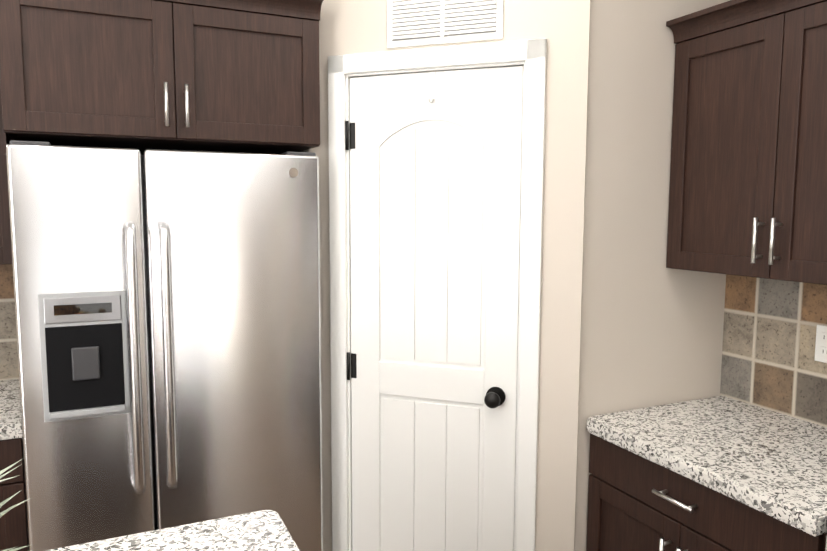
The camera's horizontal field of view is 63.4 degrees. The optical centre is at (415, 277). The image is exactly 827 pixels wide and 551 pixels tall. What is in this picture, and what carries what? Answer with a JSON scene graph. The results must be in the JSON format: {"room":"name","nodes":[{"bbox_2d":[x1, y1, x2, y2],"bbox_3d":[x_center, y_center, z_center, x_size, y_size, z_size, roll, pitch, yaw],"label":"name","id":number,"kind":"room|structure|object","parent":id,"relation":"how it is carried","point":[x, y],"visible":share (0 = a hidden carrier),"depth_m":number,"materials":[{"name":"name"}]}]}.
{"room":"kitchen","nodes":[
{"label":"kitchen","id":0,"kind":"room"},
{"bbox_2d":[309,0,590,550],"bbox_3d":[0.088,-0.023,2.332,0.970,2.740,0.110,2,6,20],"label":"wall","id":1,"kind":"structure","parent":0,"point":[346,27],"depth_m":2.16,"materials":[{"name":"beige paint"}]},
{"bbox_2d":[345,66,523,550],"bbox_3d":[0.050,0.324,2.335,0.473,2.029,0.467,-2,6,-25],"label":"pantry door","id":2,"kind":"structure","parent":1,"relation":"in","point":[435,183],"depth_m":2.30,"materials":[{"name":"white wood"}]},
{"bbox_2d":[328,38,546,550],"bbox_3d":[0.064,0.288,2.363,0.756,2.114,0.127,2,6,20],"label":"door frame","id":3,"kind":"structure","parent":1,"relation":"attached to","point":[529,55],"depth_m":2.23,"materials":[{"name":"white paint"}]},
{"bbox_2d":[387,0,503,47],"bbox_3d":[0.088,-0.872,2.179,0.398,0.210,0.015,2,6,20],"label":"air vent","id":4,"kind":"object","parent":1,"relation":"in","point":[410,23],"visible":1,"depth_m":2.18,"materials":[{"name":"white metal"}]},
{"bbox_2d":[575,0,729,550],"bbox_3d":[0.791,-0.018,2.315,0.678,2.740,0.110,-2,6,-25],"label":"wall","id":5,"kind":"structure","parent":0,"point":[651,329],"depth_m":2.20,"materials":[{"name":"beige paint"}]},
{"bbox_2d":[722,395,824,426],"bbox_3d":[2.123,0.183,0.403,0.114,2.740,4.720,-2,6,-25],"label":"wall","id":6,"kind":"structure","parent":0,"point":[775,411],"depth_m":2.26,"materials":[{"name":"beige paint"}]},
{"bbox_2d":[666,0,826,284],"bbox_3d":[1.133,-0.402,1.933,0.342,0.807,0.786,-2,6,-25],"label":"upper cabinet","id":7,"kind":"object","parent":6,"relation":"attached to","point":[748,183],"visible":1,"depth_m":1.96,"materials":[{"name":"brown wood"}]},
{"bbox_2d":[720,274,826,426],"bbox_3d":[1.791,0.342,0.990,0.008,0.472,3.190,-2,6,-25],"label":"backsplash","id":8,"kind":"structure","parent":6,"relation":"attached to","point":[769,362],"depth_m":2.24,"materials":[{"name":"tile"}]},
{"bbox_2d":[815,325,826,362],"bbox_3d":[1.273,0.207,2.076,0.008,0.115,0.070,-2,6,-25],"label":"electrical outlet plate","id":9,"kind":"object","parent":8,"relation":"attached to","point":[821,345],"visible":1,"depth_m":2.09,"materials":[{"name":"white plastic"}]},
{"bbox_3d":[-2.305,1.477,1.525,7.300,0.100,10.240,-2,6,-25],"label":"floor","id":10,"kind":"structure","parent":0,"visible":0},
{"bbox_2d":[0,379,28,550],"bbox_3d":[-1.554,0.889,2.329,0.424,0.914,0.668,-2,6,-25],"label":"base cabinet","id":11,"kind":"object","parent":10,"relation":"on","point":[13,528],"visible":0.65,"depth_m":2.12,"materials":[{"name":"brown wood"}]},
{"bbox_2d":[6,140,322,550],"bbox_3d":[-0.889,0.444,2.474,0.915,1.775,0.830,-2,6,-25],"label":"refrigerator","id":12,"kind":"object","parent":10,"relation":"on","point":[168,317],"visible":1,"depth_m":2.10,"materials":[{"name":"grey metal"}]},
{"bbox_2d":[45,510,299,550],"bbox_3d":[-0.331,1.110,0.209,1.202,0.914,2.453,-2,6,-25],"label":"kitchen island","id":13,"kind":"object","parent":10,"relation":"on","point":[264,530],"visible":1,"depth_m":1.37,"materials":[{"name":"white stone"}]},
{"bbox_3d":[-0.461,0.608,0.425,0.627,0.039,1.294,-2,6,-25],"label":"cutting board","id":14,"kind":"object","parent":13,"relation":"on","visible":0},
{"bbox_3d":[-0.589,0.560,0.670,0.534,0.004,0.700,-2,6,-25],"label":"tray","id":15,"kind":"object","parent":14,"relation":"on","visible":0},
{"bbox_2d":[0,459,31,550],"bbox_3d":[-0.498,0.342,0.629,0.432,0.436,0.382,-2,6,-25],"label":"plant","id":16,"kind":"object","parent":15,"relation":"on","point":[3,503],"visible":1,"depth_m":0.75,"materials":[{"name":"white plant"}]},
{"bbox_2d":[586,395,826,550],"bbox_3d":[0.991,0.932,2.003,0.646,0.914,0.793,-2,6,-25],"label":"base cabinet","id":17,"kind":"object","parent":10,"relation":"on","point":[720,473],"visible":1,"depth_m":1.91,"materials":[{"name":"brown wood"}]},
{"bbox_3d":[-1.235,-0.078,2.818,1.470,2.740,0.120,-2,6,-25],"label":"wall","id":18,"kind":"structure","parent":0,"visible":0},
{"bbox_2d":[0,87,11,264],"bbox_3d":[-1.627,-0.450,2.327,0.445,0.802,0.358,-2,6,-25],"label":"upper cabinet","id":19,"kind":"object","parent":18,"relation":"attached to","point":[5,246],"visible":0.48,"depth_m":2.30,"materials":[{"name":"brown wood"}]},
{"bbox_2d":[0,264,18,379],"bbox_3d":[-1.682,0.167,2.563,0.425,0.472,0.008,-2,6,-25],"label":"backsplash","id":20,"kind":"structure","parent":18,"relation":"attached to","point":[9,369],"depth_m":2.60,"materials":[{"name":"tile"}]},
{"bbox_2d":[0,0,322,154],"bbox_3d":[-0.919,-0.678,2.385,0.981,0.545,0.808,-2,6,-25],"label":"upper cabinet","id":21,"kind":"object","parent":18,"relation":"attached to","point":[236,76],"visible":1,"depth_m":2.07,"materials":[{"name":"brown wood"}]}
]}

